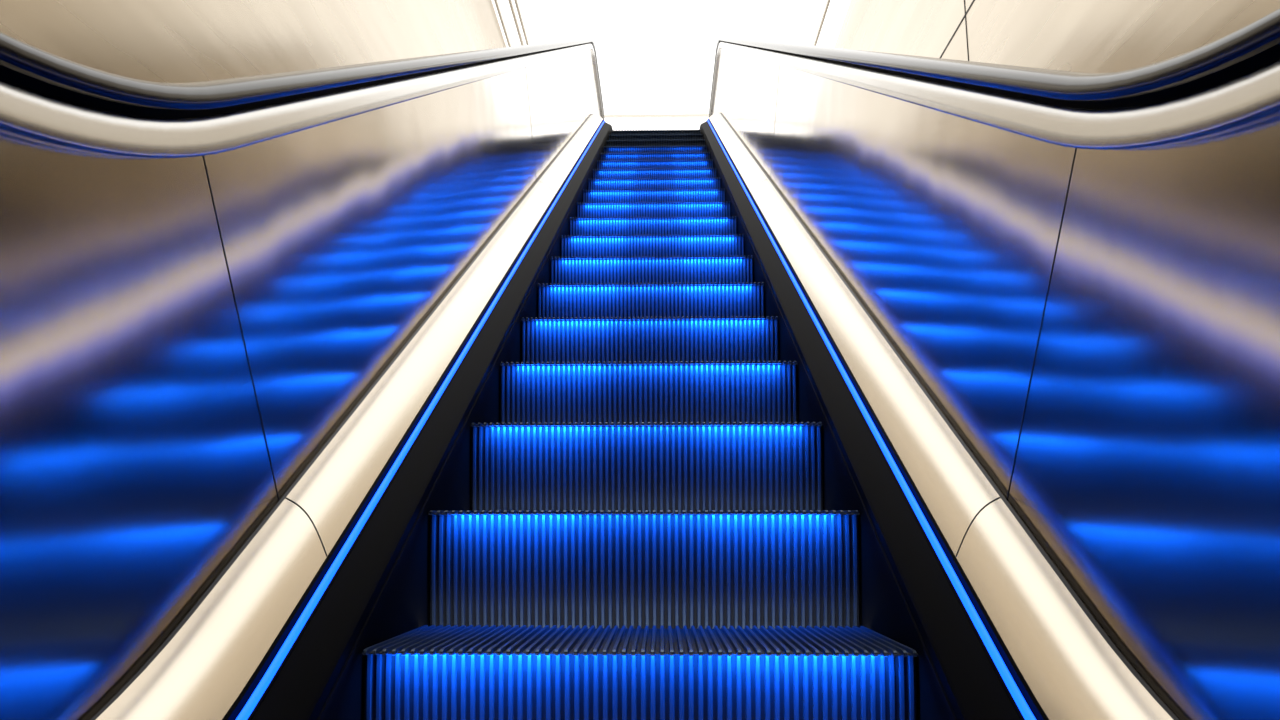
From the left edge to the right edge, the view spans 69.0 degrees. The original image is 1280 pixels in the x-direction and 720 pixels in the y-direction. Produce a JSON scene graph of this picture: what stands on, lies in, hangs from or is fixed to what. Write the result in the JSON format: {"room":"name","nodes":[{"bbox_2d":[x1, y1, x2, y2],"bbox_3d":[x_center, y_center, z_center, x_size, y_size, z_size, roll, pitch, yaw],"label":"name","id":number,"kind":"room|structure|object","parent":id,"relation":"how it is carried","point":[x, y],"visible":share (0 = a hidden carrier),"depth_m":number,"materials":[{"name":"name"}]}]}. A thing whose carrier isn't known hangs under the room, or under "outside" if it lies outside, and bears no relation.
{"room":"escalator","nodes":[
{"label":"escalator","id":0,"kind":"room"},
{"bbox_2d":[0,0,505,82],"bbox_3d":[-2.208,-2.062,6.282,0.200,7.655,18.500,0,-11,1],"label":"wall","id":1,"kind":"structure","parent":0,"point":[162,41],"depth_m":4.98,"materials":[{"name":"beige paint"}]},
{"bbox_2d":[96,113,602,719],"bbox_3d":[-0.518,-0.830,4.972,0.106,5.168,12.450,0,-11,1],"label":"deck","id":2,"kind":"object","parent":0,"point":[202,671],"visible":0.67,"depth_m":1.64,"materials":[{"name":"silver metal"}]},
{"bbox_2d":[286,497,326,555],"bbox_3d":[-0.585,0.292,1.640,0.116,0.103,0.011,-6,-12,29],"label":"joint","id":3,"kind":"object","parent":2,"relation":"attached to","point":[286,497],"visible":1,"depth_m":1.65,"materials":[{"name":"grey metal"}]},
{"bbox_2d":[91,114,591,719],"bbox_3d":[-0.577,-0.875,4.982,0.012,5.069,12.450,0,-11,1],"label":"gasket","id":4,"kind":"object","parent":2,"relation":"attached to","point":[268,516],"visible":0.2,"depth_m":1.63,"materials":[{"name":"grey rubber"}]},
{"bbox_2d":[0,49,600,719],"bbox_3d":[-0.606,-1.441,5.088,0.052,5.367,12.260,0,-11,1],"label":"balustrade panel","id":5,"kind":"object","parent":4,"relation":"on","point":[135,466],"visible":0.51,"depth_m":1.38,"materials":[{"name":"silver metal"}]},
{"bbox_2d":[203,156,279,500],"bbox_3d":[-0.666,-0.039,1.562,0.002,0.534,0.330,-1,-11,6],"label":"joint","id":6,"kind":"object","parent":5,"relation":"attached to","point":[203,156],"visible":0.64,"depth_m":1.55,"materials":[{"name":"grey"}]},
{"bbox_2d":[0,43,603,157],"bbox_3d":[-0.619,-1.496,5.098,0.078,5.358,12.372,0,-11,1],"label":"frame","id":7,"kind":"object","parent":5,"relation":"attached to","point":[26,113],"visible":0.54,"depth_m":1.41,"materials":[{"name":"silver metal"}]},
{"bbox_2d":[0,42,591,117],"bbox_3d":[-0.620,-1.496,5.098,0.036,5.402,12.416,0,-11,1],"label":"groove","id":8,"kind":"object","parent":7,"relation":"attached to","point":[6,73],"visible":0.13,"depth_m":1.31,"materials":[{"name":"black rubber"}]},
{"bbox_2d":[222,120,604,719],"bbox_3d":[-0.458,-0.805,4.915,0.021,5.098,12.250,0,-11,1],"label":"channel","id":9,"kind":"object","parent":2,"relation":"attached to","point":[242,699],"visible":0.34,"depth_m":1.73,"materials":[{"name":"black metal"}]},
{"bbox_2d":[236,121,604,719],"bbox_3d":[-0.455,-1.010,4.953,0.010,4.656,12.150,0,-11,1],"label":"led strip","id":10,"kind":"object","parent":9,"relation":"attached to","point":[260,689],"visible":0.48,"depth_m":1.74,"materials":[{"name":"blue plastic"}]},
{"bbox_2d":[709,112,1172,719],"bbox_3d":[0.655,-0.835,4.946,0.106,5.168,12.450,0,-11,1],"label":"deck","id":11,"kind":"object","parent":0,"point":[1070,669],"visible":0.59,"depth_m":1.61,"materials":[{"name":"silver metal"}]},
{"bbox_2d":[707,119,1048,719],"bbox_3d":[0.592,-0.809,4.892,0.021,5.098,12.250,0,-11,1],"label":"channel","id":12,"kind":"object","parent":11,"relation":"attached to","point":[1036,709],"visible":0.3,"depth_m":1.71,"materials":[{"name":"black metal"}]},
{"bbox_2d":[707,120,1035,719],"bbox_3d":[0.590,-1.014,4.930,0.010,4.656,12.150,0,-11,1],"label":"led strip","id":13,"kind":"object","parent":12,"relation":"attached to","point":[1011,685],"visible":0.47,"depth_m":1.71,"materials":[{"name":"blue plastic"}]},
{"bbox_2d":[720,113,1178,719],"bbox_3d":[0.714,-0.881,4.954,0.012,5.069,12.450,0,-11,1],"label":"deck gap","id":14,"kind":"object","parent":11,"relation":"attached to","point":[1088,614],"visible":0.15,"depth_m":1.59,"materials":[{"name":"grey"}]},
{"bbox_2d":[712,48,1279,719],"bbox_3d":[0.743,-1.447,5.058,0.052,5.367,12.260,0,-11,1],"label":"balustrade panel","id":15,"kind":"object","parent":14,"relation":"on","point":[1146,470],"visible":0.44,"depth_m":1.33,"materials":[{"name":"silver metal"}]},
{"bbox_2d":[710,42,1279,149],"bbox_3d":[0.755,-1.501,5.068,0.078,5.358,12.372,0,-11,1],"label":"frame","id":16,"kind":"object","parent":15,"relation":"attached to","point":[1251,97],"visible":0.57,"depth_m":1.34,"materials":[{"name":"silver metal"}]},
{"bbox_2d":[720,41,1279,108],"bbox_3d":[0.756,-1.501,5.068,0.036,5.402,12.416,0,-11,1],"label":"groove","id":17,"kind":"object","parent":16,"relation":"attached to","point":[1271,53],"visible":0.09,"depth_m":1.23,"materials":[{"name":"black rubber"}]},
{"bbox_2d":[1006,148,1075,499],"bbox_3d":[0.658,-0.045,1.532,0.002,0.534,0.330,1,-11,-3],"label":"joint","id":18,"kind":"object","parent":15,"relation":"attached to","point":[1075,148],"visible":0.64,"depth_m":1.53,"materials":[{"name":"grey"}]},
{"bbox_2d":[956,497,999,555],"bbox_3d":[0.583,0.288,1.614,0.116,0.103,0.011,5,-12,-27],"label":"joint","id":19,"kind":"object","parent":11,"relation":"attached to","point":[998,497],"visible":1,"depth_m":1.62,"materials":[{"name":"grey metal"}]},
{"bbox_2d":[834,0,1279,72],"bbox_3d":[2.789,-2.083,6.171,0.204,7.655,18.500,0,-11,1],"label":"wall","id":20,"kind":"structure","parent":0,"point":[1086,36],"depth_m":6.11,"materials":[{"name":"beige paint"}]},
{"bbox_3d":[-1.385,-0.928,5.010,1.488,4.991,12.650,0,-11,1],"label":"deck","id":21,"kind":"object","parent":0,"visible":0},
{"bbox_2d":[0,32,603,115],"bbox_3d":[-0.620,-1.496,5.098,0.086,5.458,12.472,0,-11,1],"label":"handrail","id":22,"kind":"object","parent":21,"relation":"on","point":[16,55],"visible":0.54,"depth_m":1.45,"materials":[{"name":"silver rubber"}]},
{"bbox_3d":[1.722,-0.941,4.942,1.888,4.991,12.650,0,-11,1],"label":"deck","id":23,"kind":"object","parent":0,"visible":0},
{"bbox_2d":[709,8,1279,117],"bbox_3d":[0.756,-1.501,5.068,0.086,5.458,12.472,0,-11,1],"label":"handrail","id":24,"kind":"object","parent":23,"relation":"on","point":[1262,34],"visible":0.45,"depth_m":1.38,"materials":[{"name":"silver rubber"}]},
{"bbox_3d":[0.154,-7.070,0.951,5.200,0.250,6.700,0,-11,1],"label":"ceiling","id":25,"kind":"structure","parent":0,"visible":0},
{"bbox_2d":[494,0,830,117],"bbox_3d":[0.365,-5.273,10.125,4.800,0.060,12.000,0,-11,1],"label":"frame","id":26,"kind":"object","parent":25,"relation":"attached to","point":[495,1],"visible":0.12,"depth_m":13.34,"materials":[{"name":"white paint"}]},
{"bbox_3d":[0.126,0.279,-1.682,4.800,0.150,3.800,0,-11,1],"label":"floor","id":27,"kind":"structure","parent":0,"visible":0},
{"bbox_2d":[251,122,612,719],"bbox_3d":[-0.417,-0.791,4.912,0.060,5.069,12.350,0,-11,1],"label":"skirt","id":28,"kind":"object","parent":27,"relation":"on","point":[300,691],"visible":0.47,"depth_m":1.87,"materials":[{"name":"black metal"}]},
{"bbox_2d":[317,128,612,719],"bbox_3d":[-0.381,-0.898,5.160,0.002,4.651,9.400,0,-11,1],"label":"trim","id":29,"kind":"structure","parent":28,"relation":"attached to","point":[336,685],"depth_m":1.87,"materials":[{"name":"black metal"}]},
{"bbox_2d":[362,625,918,719],"bbox_3d":[0.002,0.627,1.669,0.898,0.255,0.402,0,-11,1],"label":"step","id":30,"kind":"structure","parent":28,"relation":"attached to","point":[432,672],"depth_m":1.52,"materials":[{"name":"blue metal"}]},
{"bbox_2d":[428,510,859,628],"bbox_3d":[0.011,0.473,2.104,0.898,0.255,0.402,0,-11,1],"label":"step","id":31,"kind":"structure","parent":28,"relation":"attached to","point":[735,568],"depth_m":1.95,"materials":[{"name":"blue metal"}]},
{"bbox_2d":[470,422,822,512],"bbox_3d":[0.019,0.319,2.539,0.898,0.255,0.402,0,-11,1],"label":"step","id":32,"kind":"structure","parent":28,"relation":"attached to","point":[770,466],"depth_m":2.39,"materials":[{"name":"blue metal"}]},
{"bbox_2d":[500,361,797,424],"bbox_3d":[0.029,0.165,2.975,0.898,0.255,0.402,0,-11,1],"label":"step","id":33,"kind":"structure","parent":28,"relation":"attached to","point":[712,392],"depth_m":2.82,"materials":[{"name":"blue metal"}]},
{"bbox_2d":[521,316,778,363],"bbox_3d":[0.037,0.010,3.410,0.898,0.255,0.402,0,-11,1],"label":"step","id":34,"kind":"structure","parent":28,"relation":"attached to","point":[576,340],"depth_m":3.26,"materials":[{"name":"blue metal"}]},
{"bbox_2d":[537,282,764,319],"bbox_3d":[0.046,-0.144,3.845,0.898,0.255,0.402,0,-11,1],"label":"step","id":35,"kind":"structure","parent":28,"relation":"attached to","point":[707,300],"depth_m":3.69,"materials":[{"name":"blue metal"}]},
{"bbox_2d":[550,255,753,284],"bbox_3d":[0.056,-0.298,4.280,0.898,0.255,0.402,0,-11,1],"label":"step","id":36,"kind":"structure","parent":28,"relation":"attached to","point":[717,270],"depth_m":4.13,"materials":[{"name":"blue metal"}]},
{"bbox_2d":[561,234,744,257],"bbox_3d":[0.065,-0.452,4.716,0.898,0.255,0.402,0,-11,1],"label":"step","id":37,"kind":"structure","parent":28,"relation":"attached to","point":[592,246],"depth_m":4.56,"materials":[{"name":"blue metal"}]},
{"bbox_2d":[569,216,736,236],"bbox_3d":[0.074,-0.607,5.151,0.898,0.255,0.402,0,-11,1],"label":"step","id":38,"kind":"structure","parent":28,"relation":"attached to","point":[605,226],"depth_m":5.00,"materials":[{"name":"blue metal"}]},
{"bbox_2d":[577,201,730,218],"bbox_3d":[0.083,-0.761,5.586,0.898,0.255,0.402,0,-11,1],"label":"step","id":39,"kind":"structure","parent":28,"relation":"attached to","point":[713,208],"depth_m":5.43,"materials":[{"name":"blue metal"}]},
{"bbox_2d":[583,188,724,202],"bbox_3d":[0.092,-0.915,6.022,0.898,0.255,0.402,0,-11,1],"label":"step","id":40,"kind":"structure","parent":28,"relation":"attached to","point":[608,195],"depth_m":5.87,"materials":[{"name":"blue metal"}]},
{"bbox_2d":[588,177,720,190],"bbox_3d":[0.101,-1.069,6.457,0.898,0.255,0.402,0,-11,1],"label":"step","id":41,"kind":"structure","parent":28,"relation":"attached to","point":[715,182],"depth_m":6.30,"materials":[{"name":"blue metal"}]},
{"bbox_2d":[596,159,712,169],"bbox_3d":[0.119,-1.377,7.327,0.898,0.255,0.402,0,-11,1],"label":"step","id":42,"kind":"structure","parent":28,"relation":"attached to","point":[698,163],"depth_m":7.17,"materials":[{"name":"blue metal"}]},
{"bbox_2d":[593,168,716,179],"bbox_3d":[0.110,-1.223,6.892,0.898,0.255,0.402,0,-11,1],"label":"step","id":43,"kind":"structure","parent":28,"relation":"attached to","point":[642,173],"depth_m":6.74,"materials":[{"name":"blue metal"}]},
{"bbox_2d":[600,152,709,160],"bbox_3d":[0.128,-1.532,7.763,0.898,0.255,0.402,0,-11,1],"label":"step","id":44,"kind":"structure","parent":28,"relation":"attached to","point":[644,156],"depth_m":7.61,"materials":[{"name":"blue metal"}]},
{"bbox_2d":[603,145,707,153],"bbox_3d":[0.137,-1.686,8.198,0.898,0.255,0.402,0,-11,1],"label":"step","id":45,"kind":"structure","parent":28,"relation":"attached to","point":[675,149],"depth_m":8.05,"materials":[{"name":"blue metal"}]},
{"bbox_2d":[606,139,704,146],"bbox_3d":[0.146,-1.840,8.633,0.898,0.255,0.402,0,-11,1],"label":"step","id":46,"kind":"structure","parent":28,"relation":"attached to","point":[700,142],"depth_m":8.48,"materials":[{"name":"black metal"}]},
{"bbox_2d":[609,134,702,140],"bbox_3d":[0.155,-1.994,9.069,0.898,0.255,0.402,0,-11,1],"label":"step","id":47,"kind":"structure","parent":28,"relation":"attached to","point":[648,137],"depth_m":8.92,"materials":[{"name":"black metal"}]},
{"bbox_2d":[611,129,700,135],"bbox_3d":[0.164,-2.148,9.504,0.898,0.255,0.402,0,-11,1],"label":"step","id":48,"kind":"structure","parent":28,"relation":"attached to","point":[639,132],"depth_m":9.35,"materials":[{"name":"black metal"}]},
{"bbox_2d":[699,121,1020,719],"bbox_3d":[0.552,-0.795,4.891,0.060,5.069,12.350,0,-11,1],"label":"skirt","id":49,"kind":"object","parent":27,"relation":"on","point":[971,684],"visible":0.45,"depth_m":1.86,"materials":[{"name":"black metal"}]},
{"bbox_2d":[700,127,956,719],"bbox_3d":[0.525,-0.902,5.140,0.002,4.651,9.400,0,-11,1],"label":"trim","id":50,"kind":"structure","parent":49,"relation":"attached to","point":[944,695],"depth_m":1.84,"materials":[{"name":"black metal"}]}
]}

